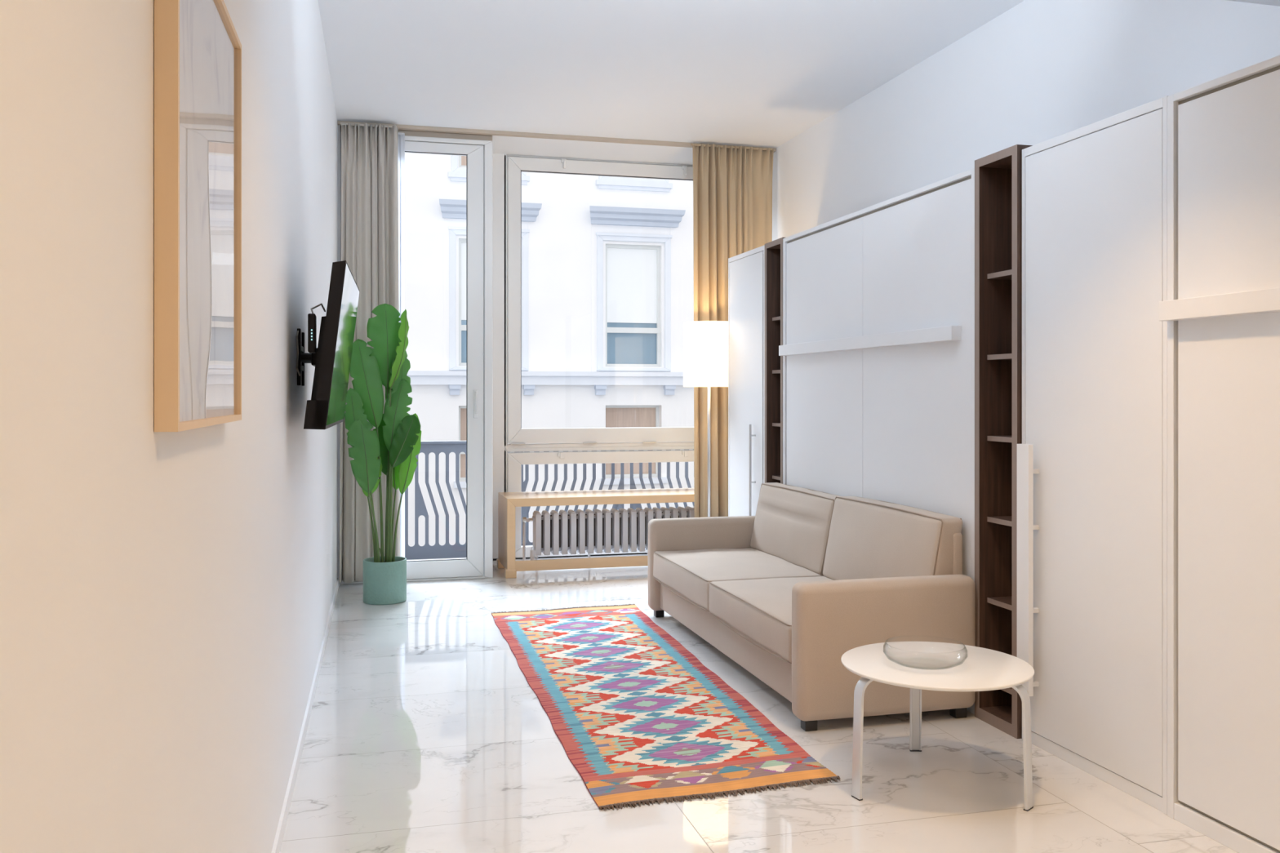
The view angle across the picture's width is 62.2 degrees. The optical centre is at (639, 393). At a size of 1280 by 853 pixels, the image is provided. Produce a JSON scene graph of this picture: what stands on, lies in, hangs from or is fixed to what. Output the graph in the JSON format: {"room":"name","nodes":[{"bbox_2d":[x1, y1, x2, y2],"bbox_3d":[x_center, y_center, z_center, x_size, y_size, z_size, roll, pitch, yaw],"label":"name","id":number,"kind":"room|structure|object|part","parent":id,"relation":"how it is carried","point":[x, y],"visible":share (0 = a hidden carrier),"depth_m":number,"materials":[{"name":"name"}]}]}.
{"room":"studio apartment","nodes":[
{"label":"studio apartment","id":0,"kind":"room"},
{"bbox_2d":[0,0,337,852],"bbox_3d":[-0.971,-0.273,2.126,0.301,3.146,10.600,0,0,-14],"label":"wall","id":1,"kind":"structure","parent":0,"point":[166,597],"depth_m":1.31,"materials":[{"name":"white paint"}]},
{"bbox_2d":[154,0,241,431],"bbox_3d":[-0.700,-0.309,1.711,0.029,0.718,0.656,0,0,-14],"label":"mirror","id":2,"kind":"object","parent":1,"relation":"attached to","point":[197,46],"visible":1,"depth_m":1.61,"materials":[{"name":"brown wood"}]},
{"bbox_2d":[179,0,221,422],"bbox_3d":[-0.698,-0.309,1.712,0.002,0.696,0.633,0,0,-14],"label":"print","id":3,"kind":"object","parent":2,"relation":"attached to","point":[200,20],"depth_m":1.64},
{"bbox_2d":[271,577,338,852],"bbox_3d":[-1.160,1.272,3.557,0.010,0.055,7.471,0,0,-14],"label":"baseboard","id":4,"kind":"structure","parent":1,"relation":"attached to","point":[286,803],"depth_m":3.82,"materials":[{"name":"white paint"}]},
{"bbox_2d":[296,260,359,429],"bbox_3d":[-1.120,-0.155,3.818,0.211,0.535,0.989,0,0,-15],"label":"television","id":5,"kind":"object","parent":1,"relation":"attached to","point":[331,358],"visible":0.99,"depth_m":3.40,"materials":[{"name":"black plastic"}]},
{"bbox_2d":[337,124,340,586],"bbox_3d":[-2.354,-0.273,7.535,0.450,3.146,0.830,0,0,-15],"label":"wall","id":6,"kind":"structure","parent":0,"point":[338,126],"depth_m":7.19,"materials":[{"name":"white paint"}]},
{"bbox_2d":[339,122,399,582],"bbox_3d":[-1.822,-0.276,7.168,0.400,3.090,0.106,0,0,-15],"label":"curtain","id":7,"kind":"object","parent":6,"relation":"hanging from","point":[369,152],"visible":0.53,"depth_m":7.16,"materials":[{"name":"grey fabric"}]},
{"bbox_2d":[397,132,404,557],"bbox_3d":[-1.740,-0.276,7.259,0.260,3.035,0.022,0,0,-15],"label":"sheer curtain","id":8,"kind":"object","parent":6,"relation":"hanging from","point":[401,144],"visible":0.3,"depth_m":7.28,"materials":[{"name":"white fabric"}]},
{"bbox_2d":[340,125,492,140],"bbox_3d":[-1.560,-1.865,7.432,1.036,0.161,0.110,0,0,-15],"label":"trim","id":9,"kind":"structure","parent":6,"relation":"attached to","point":[414,133],"depth_m":7.43,"materials":[{"name":"white paint"}]},
{"bbox_2d":[340,131,493,584],"bbox_3d":[-1.550,-0.242,7.393,1.036,3.085,0.110,0,0,-15],"label":"door","id":10,"kind":"structure","parent":6,"relation":"in","point":[477,563],"depth_m":7.47,"materials":[{"name":"white wood"}]},
{"bbox_3d":[-1.153,0.070,7.454,0.030,0.200,0.026,0,0,-15],"label":"handle","id":11,"kind":"part","parent":10,"relation":"part of","materials":[{"name":"white plastic"}]},
{"bbox_2d":[337,120,776,151],"bbox_3d":[-0.516,-1.834,7.591,3.167,0.024,0.050,0,0,-15],"label":"trim","id":12,"kind":"structure","parent":6,"relation":"attached to","point":[411,127],"depth_m":7.52,"materials":[{"name":"white paint"}]},
{"bbox_2d":[690,143,773,517],"bbox_3d":[0.682,-0.277,7.827,0.638,3.102,0.113,0,0,-15],"label":"curtain","id":13,"kind":"object","parent":12,"relation":"hanging from","point":[732,185],"visible":0.51,"depth_m":7.79,"materials":[{"name":"beige fabric"}]},
{"bbox_2d":[493,153,647,560],"bbox_3d":[-0.138,-0.265,8.155,2.153,3.130,0.650,0,0,-15],"label":"wall","id":14,"kind":"structure","parent":6,"relation":"attached to","point":[499,202],"depth_m":8.09,"materials":[{"name":"white paint"}]},
{"bbox_2d":[317,0,1024,147],"bbox_3d":[-0.006,-1.896,5.367,3.900,0.100,4.810,0,0,-15],"label":"ceiling","id":15,"kind":"structure","parent":0,"point":[740,73],"depth_m":5.85,"materials":[{"name":"white paint"}]},
{"bbox_2d":[280,564,1238,852],"bbox_3d":[0.637,1.340,2.905,3.900,0.080,11.300,0,0,-15],"label":"floor","id":16,"kind":"structure","parent":0,"point":[426,732],"depth_m":3.60,"materials":[{"name":"stone"}]},
{"bbox_2d":[363,555,406,604],"bbox_3d":[-1.600,1.169,6.657,0.266,0.262,0.266,0,0,-15],"label":"plant pot","id":17,"kind":"object","parent":16,"relation":"on","point":[384,583],"visible":0.86,"depth_m":6.54,"materials":[{"name":"ceramic"}]},
{"bbox_2d":[344,303,421,562],"bbox_3d":[-1.599,0.249,6.616,0.470,1.640,0.266,0,0,-27],"label":"banana plant","id":18,"kind":"object","parent":17,"relation":"on","point":[391,448],"visible":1,"depth_m":6.60,"materials":[{"name":"green plant"}]},
{"bbox_3d":[-1.668,0.854,6.597,0.020,0.430,0.072,0,0,38],"label":"stem","id":19,"kind":"part","parent":18,"relation":"part of","materials":[{"name":"green plant"}]},
{"bbox_3d":[-1.651,0.811,6.569,0.017,0.514,0.088,0,0,25],"label":"stem","id":20,"kind":"part","parent":18,"relation":"part of","materials":[{"name":"green plant"}]},
{"bbox_3d":[-1.635,0.839,6.540,0.016,0.460,0.115,0,0,21],"label":"stem","id":21,"kind":"part","parent":18,"relation":"part of","materials":[{"name":"green plant"}]},
{"bbox_3d":[-1.621,0.641,6.624,0.048,0.854,0.047,0,0,-15],"label":"stem","id":22,"kind":"part","parent":18,"relation":"part of","materials":[{"name":"green plant"}]},
{"bbox_3d":[-1.609,1.014,6.608,0.030,0.109,0.016,0,0,-15],"label":"stem","id":23,"kind":"part","parent":18,"relation":"part of","materials":[{"name":"green plant"}]},
{"bbox_3d":[-1.603,0.794,6.706,0.019,0.549,0.039,0,0,-26],"label":"stem","id":24,"kind":"part","parent":18,"relation":"part of","materials":[{"name":"green plant"}]},
{"bbox_3d":[-1.590,0.517,6.684,0.021,1.104,0.039,0,0,-15],"label":"stem","id":25,"kind":"part","parent":18,"relation":"part of","materials":[{"name":"green plant"}]},
{"bbox_3d":[-1.563,0.719,6.614,0.040,0.699,0.021,0,0,39],"label":"stem","id":26,"kind":"part","parent":18,"relation":"part of","materials":[{"name":"green plant"}]},
{"bbox_3d":[-1.562,0.519,6.639,0.016,1.098,0.045,0,0,-15],"label":"stem","id":27,"kind":"part","parent":18,"relation":"part of","materials":[{"name":"green plant"}]},
{"bbox_3d":[-1.544,0.761,6.580,0.022,0.614,0.083,0,0,-15],"label":"stem","id":28,"kind":"part","parent":18,"relation":"part of","materials":[{"name":"green plant"}]},
{"bbox_3d":[-1.561,0.839,6.710,0.040,0.460,0.030,0,0,-15],"label":"stem","id":29,"kind":"part","parent":18,"relation":"part of","materials":[{"name":"green plant"}]},
{"bbox_3d":[-1.520,0.850,6.656,0.076,0.438,0.021,0,0,20],"label":"stem","id":30,"kind":"part","parent":18,"relation":"part of","materials":[{"name":"green plant"}]},
{"bbox_2d":[497,488,693,578],"bbox_3d":[-0.106,1.020,7.953,1.871,0.560,0.516,0,0,-15],"label":"console table","id":31,"kind":"object","parent":16,"relation":"on","point":[507,501],"visible":0.61,"depth_m":7.65,"materials":[{"name":"brown wood"}]},
{"bbox_3d":[-0.972,0.996,7.730,0.058,0.509,0.510,0,0,-15],"label":"panel","id":32,"kind":"part","parent":31,"relation":"part of","materials":[{"name":"brown wood"}]},
{"bbox_3d":[-0.046,1.218,7.724,1.731,0.073,0.022,0,0,-15],"label":"rail","id":33,"kind":"part","parent":31,"relation":"part of","materials":[{"name":"brown wood"}]},
{"bbox_2d":[522,506,694,560],"bbox_3d":[-0.121,1.084,7.963,1.514,0.432,0.206,0,0,-15],"label":"radiator","id":34,"kind":"object","parent":16,"relation":"on","point":[606,531],"visible":0.7,"depth_m":7.89,"materials":[{"name":"white metal"}]},
{"bbox_3d":[-0.092,1.032,7.998,1.405,0.267,0.004,0,0,-15],"label":"plate","id":35,"kind":"part","parent":34,"relation":"part of","materials":[{"name":"metal"}]},
{"bbox_2d":[491,604,840,810],"bbox_3d":[-0.102,1.294,4.916,0.954,0.012,3.154,0,0,-15],"label":"rug","id":36,"kind":"object","parent":16,"relation":"on","point":[639,717],"visible":1,"depth_m":4.27,"materials":[{"name":"fabric"}]},
{"bbox_2d":[683,320,728,516],"bbox_3d":[0.485,0.400,7.444,0.360,1.800,0.360,0,0,-15],"label":"floor lamp","id":37,"kind":"object","parent":16,"relation":"on","point":[705,343],"visible":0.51,"depth_m":7.29,"materials":[{"name":"fabric"}]},
{"bbox_3d":[0.485,-0.275,7.444,0.360,0.450,0.360,0,0,-15],"label":"lamp shade","id":38,"kind":"part","parent":37,"relation":"part of","materials":[{"name":"white fabric"}]},
{"bbox_2d":[728,244,764,516],"bbox_3d":[0.955,0.190,6.952,0.639,2.220,0.675,0,0,-15],"label":"wardrobe","id":39,"kind":"object","parent":16,"relation":"on","point":[746,270],"visible":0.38,"depth_m":6.87,"materials":[{"name":"white paint"}]},
{"bbox_3d":[0.710,0.597,6.704,0.041,0.807,0.012,0,0,-15],"label":"handle","id":40,"kind":"part","parent":39,"relation":"part of","materials":[{"name":"metal"}]},
{"bbox_2d":[764,237,784,484],"bbox_3d":[1.096,0.188,6.477,0.602,2.224,0.290,0,0,-15],"label":"open shelf unit","id":41,"kind":"object","parent":16,"relation":"on","point":[774,249],"visible":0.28,"depth_m":6.52,"materials":[{"name":"brown wood"}]},
{"bbox_2d":[648,482,975,731],"bbox_3d":[0.703,0.902,5.237,0.793,0.796,2.268,0,0,-15],"label":"sofa","id":42,"kind":"object","parent":16,"relation":"on","point":[783,591],"visible":0.99,"depth_m":4.58,"materials":[{"name":"beige fabric"}]},
{"bbox_3d":[0.424,0.996,6.277,0.772,0.532,0.116,0,0,-15],"label":"armrest","id":43,"kind":"part","parent":42,"relation":"part of","materials":[{"name":"beige fabric"}]},
{"bbox_2d":[653,547,823,611],"bbox_3d":[0.532,0.985,5.722,0.703,0.193,1.022,0,0,-15],"label":"seat cushion","id":44,"kind":"object","parent":42,"relation":"on","point":[687,573],"depth_m":5.58,"materials":[{"name":"beige fabric"}]},
{"bbox_2d":[709,576,833,662],"bbox_3d":[0.788,0.985,4.734,0.703,0.196,1.028,0,0,-15],"label":"seat cushion","id":45,"kind":"object","parent":42,"relation":"on","point":[758,610],"depth_m":4.68,"materials":[{"name":"beige fabric"}]},
{"bbox_2d":[750,482,839,575],"bbox_3d":[0.860,0.719,5.807,0.202,0.398,1.020,0,0,-15],"label":"cushion","id":46,"kind":"object","parent":42,"relation":"on","point":[790,525],"depth_m":5.67,"materials":[{"name":"beige fabric"}]},
{"bbox_3d":[0.968,0.996,4.194,0.772,0.532,0.116,0,0,-15],"label":"armrest","id":47,"kind":"part","parent":42,"relation":"part of","materials":[{"name":"beige fabric"}]},
{"bbox_2d":[822,496,962,580],"bbox_3d":[1.118,0.711,4.819,0.202,0.415,1.025,0,0,-15],"label":"cushion","id":48,"kind":"object","parent":42,"relation":"on","point":[864,538],"depth_m":4.68,"materials":[{"name":"beige fabric"}]},
{"bbox_3d":[1.041,0.801,5.326,0.055,0.473,2.050,0,0,-15],"label":"frame","id":49,"kind":"part","parent":42,"relation":"part of","materials":[{"name":"beige fabric"}]},
{"bbox_2d":[778,168,974,714],"bbox_3d":[1.372,0.192,5.348,0.641,2.216,2.027,0,0,-15],"label":"bed","id":50,"kind":"object","parent":16,"relation":"on","point":[877,350],"visible":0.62,"depth_m":5.04,"materials":[{"name":"white paint"}]},
{"bbox_3d":[0.989,0.179,5.752,0.013,2.118,0.978,0,0,-15],"label":"panel","id":51,"kind":"part","parent":50,"relation":"part of","materials":[{"name":"white paint"}]},
{"bbox_3d":[1.074,-0.253,5.314,0.046,0.060,1.889,0,0,-15],"label":"grab rail","id":52,"kind":"part","parent":50,"relation":"part of","materials":[{"name":"white paint"}]},
{"bbox_3d":[1.236,0.179,4.806,0.013,2.118,0.971,0,0,-15],"label":"panel","id":53,"kind":"part","parent":50,"relation":"part of","materials":[{"name":"white paint"}]},
{"bbox_2d":[840,641,1034,811],"bbox_3d":[0.979,1.099,3.546,0.634,0.402,0.627,0,0,-15],"label":"coffee table","id":54,"kind":"object","parent":16,"relation":"on","point":[982,669],"visible":1,"depth_m":3.44,"materials":[{"name":"white laminate"}]},
{"bbox_3d":[0.808,1.103,3.461,0.256,0.386,0.041,0,0,-25],"label":"leg","id":55,"kind":"part","parent":54,"relation":"part of","materials":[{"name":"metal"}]},
{"bbox_3d":[0.997,1.103,3.742,0.041,0.386,0.256,0,0,3],"label":"leg","id":56,"kind":"part","parent":54,"relation":"part of","materials":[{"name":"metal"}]},
{"bbox_3d":[1.129,1.103,3.406,0.256,0.386,0.041,0,0,44],"label":"leg","id":57,"kind":"part","parent":54,"relation":"part of","materials":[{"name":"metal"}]},
{"bbox_2d":[974,144,1032,738],"bbox_3d":[1.681,0.180,4.213,0.614,2.240,0.287,0,0,-15],"label":"open shelf unit","id":58,"kind":"object","parent":16,"relation":"on","point":[997,175],"visible":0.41,"depth_m":4.25,"materials":[{"name":"brown wood"}]},
{"bbox_3d":[1.517,0.826,4.170,0.199,0.020,0.221,0,0,-15],"label":"shelf","id":59,"kind":"part","parent":58,"relation":"part of","materials":[{"name":"brown wood"}]},
{"bbox_3d":[1.517,-0.470,4.170,0.199,0.020,0.221,0,0,-15],"label":"shelf","id":60,"kind":"part","parent":58,"relation":"part of","materials":[{"name":"brown wood"}]},
{"bbox_3d":[1.517,0.502,4.170,0.199,0.020,0.221,0,0,-15],"label":"shelf","id":61,"kind":"part","parent":58,"relation":"part of","materials":[{"name":"brown wood"}]},
{"bbox_2d":[1017,95,1168,814],"bbox_3d":[1.792,0.190,3.703,0.659,2.220,0.747,0,0,-15],"label":"wardrobe","id":62,"kind":"object","parent":16,"relation":"on","point":[1092,453],"visible":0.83,"depth_m":3.59,"materials":[{"name":"white paint"}]},
{"bbox_3d":[1.432,0.643,3.899,0.061,0.916,0.072,0,0,-15],"label":"handle","id":63,"kind":"part","parent":62,"relation":"part of","materials":[{"name":"white paint"}]},
{"bbox_2d":[1159,54,1279,852],"bbox_3d":[2.156,0.192,2.346,0.641,2.216,2.052,0,0,-15],"label":"cabinet","id":64,"kind":"object","parent":16,"relation":"on","point":[1221,309],"visible":1,"depth_m":3.06,"materials":[{"name":"white paint"}]},
{"bbox_3d":[1.844,-0.253,2.364,0.046,0.060,1.844,0,0,-15],"label":"grab rail","id":65,"kind":"part","parent":64,"relation":"part of","materials":[{"name":"white paint"}]},
{"bbox_2d":[772,0,1279,240],"bbox_3d":[2.383,-0.273,3.257,0.250,3.146,11.100,0,0,-15],"label":"wall","id":66,"kind":"structure","parent":0,"point":[1038,71],"depth_m":5.10,"materials":[{"name":"white paint"}]},
{"bbox_2d":[493,554,647,564],"bbox_3d":[-0.163,1.285,8.323,2.117,0.030,0.012,0,0,-15],"label":"trim","id":67,"kind":"structure","parent":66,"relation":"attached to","point":[495,562],"depth_m":8.23,"materials":[{"name":"white plastic"}]},
{"bbox_2d":[492,135,693,164],"bbox_3d":[0.036,-1.888,8.148,2.414,0.116,0.750,0,0,-15],"label":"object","id":68,"kind":"structure","parent":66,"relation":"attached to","point":[513,145],"depth_m":7.98,"materials":[{"name":"white paint"}]},
{"bbox_2d":[504,154,693,448],"bbox_3d":[-0.108,-0.708,8.364,1.935,2.245,0.140,0,0,-15],"label":"window","id":69,"kind":"structure","parent":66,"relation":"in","point":[517,437],"depth_m":8.16,"materials":[{"name":"white plastic"}]},
{"bbox_2d":[504,445,693,559],"bbox_3d":[-0.110,0.843,8.371,1.935,0.855,0.124,0,0,-15],"label":"window","id":70,"kind":"structure","parent":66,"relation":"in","point":[515,457],"depth_m":8.22,"materials":[{"name":"white wood"}]},
{"bbox_2d":[1228,0,1279,6],"bbox_3d":[1.333,-1.598,0.239,3.900,0.696,5.790,0,0,-15],"label":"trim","id":71,"kind":"structure","parent":66,"relation":"attached to","point":[1273,2],"depth_m":3.38,"materials":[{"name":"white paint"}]},
{"bbox_3d":[-0.681,-0.500,8.349,5.900,4.200,0.100,0,0,-15],"label":"wall","id":72,"kind":"structure","parent":0,"visible":0},
{"bbox_3d":[-0.475,1.488,8.749,5.300,0.225,0.730,0,0,-15],"label":"trim","id":73,"kind":"structure","parent":72,"relation":"attached to","visible":0},
{"bbox_2d":[404,440,693,559],"bbox_3d":[-0.791,0.884,8.992,4.974,0.988,0.060,0,0,-15],"label":"balcony railing","id":74,"kind":"object","parent":73,"relation":"on","point":[457,550],"visible":0.13,"depth_m":8.79,"materials":[{"name":"grey metal"}]},
{"bbox_3d":[-0.791,0.402,8.992,4.974,0.024,0.060,0,0,-15],"label":"handrail","id":75,"kind":"part","parent":74,"relation":"part of","materials":[{"name":"grey metal"}]},
{"bbox_3d":[-0.998,0.895,8.956,0.024,0.966,0.024,0,0,-15],"label":"post","id":76,"kind":"part","parent":74,"relation":"part of","materials":[{"name":"grey metal"}]},
{"label":"outside","id":77,"kind":"structure","parent":0,"visible":0},
{"bbox_3d":[0.385,5.350,14.363,32.000,0.100,10.400,0,0,-15],"label":"street","id":78,"kind":"object","parent":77,"visible":0},
{"bbox_2d":[404,152,693,560],"bbox_3d":[-0.937,-0.650,19.428,29.000,11.900,0.730,0,0,-15],"label":"building","id":79,"kind":"structure","parent":78,"relation":"on","point":[607,262],"depth_m":19.29,"materials":[{"name":"paint"}]},
{"bbox_2d":[460,408,466,477],"bbox_3d":[-2.760,0.875,19.185,0.980,1.250,0.020,0,0,-15],"label":"shutter","id":80,"kind":"object","parent":79,"relation":"hanging from","point":[463,411],"depth_m":19.07,"materials":[{"name":"brown wood"}]},
{"bbox_2d":[461,155,466,165],"bbox_3d":[-2.728,-4.710,19.064,0.960,1.260,0.030,0,0,-15],"label":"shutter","id":81,"kind":"object","parent":79,"relation":"hanging from","point":[463,157],"depth_m":18.94,"materials":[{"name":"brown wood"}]},
{"bbox_2d":[461,242,466,319],"bbox_3d":[-2.730,-2.010,19.069,0.960,1.380,0.020,0,0,-15],"label":"roller blind","id":82,"kind":"object","parent":79,"relation":"hanging from","point":[463,244],"depth_m":18.95,"materials":[{"name":"white fabric"}]},
{"bbox_3d":[-2.736,-1.625,19.093,0.980,2.170,0.010,0,0,-15],"label":"pane","id":83,"kind":"part","parent":79,"relation":"part of","materials":[{"name":"blue glass"}]},
{"bbox_3d":[-2.682,1.605,18.885,1.240,0.110,0.100,0,0,-15],"label":"window sill","id":84,"kind":"part","parent":79,"relation":"part of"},
{"bbox_3d":[-2.652,-3.250,18.774,1.800,0.300,0.330,0,0,-15],"label":"cornice","id":85,"kind":"part","parent":79,"relation":"part of","materials":[{"name":"white stone"}]},
{"bbox_2d":[605,407,655,474],"bbox_3d":[-0.181,0.875,19.858,0.980,1.250,0.020,0,0,-15],"label":"shutter","id":86,"kind":"object","parent":79,"relation":"hanging from","point":[615,417],"depth_m":19.85,"materials":[{"name":"brown wood"}]},
{"bbox_3d":[-0.157,-1.625,19.766,0.980,2.170,0.010,0,0,-15],"label":"pane","id":87,"kind":"part","parent":79,"relation":"part of","materials":[{"name":"blue glass"}]},
{"bbox_2d":[607,248,657,323],"bbox_3d":[-0.151,-2.010,19.742,0.960,1.380,0.020,0,0,-15],"label":"roller blind","id":88,"kind":"object","parent":79,"relation":"hanging from","point":[632,273],"depth_m":19.73,"materials":[{"name":"white fabric"}]},
{"bbox_3d":[-0.103,1.605,19.558,1.240,0.110,0.100,0,0,-15],"label":"window sill","id":89,"kind":"part","parent":79,"relation":"part of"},
{"bbox_3d":[-0.074,-3.250,19.447,1.800,0.300,0.330,0,0,-15],"label":"cornice","id":90,"kind":"part","parent":79,"relation":"part of","materials":[{"name":"white stone"}]}
]}

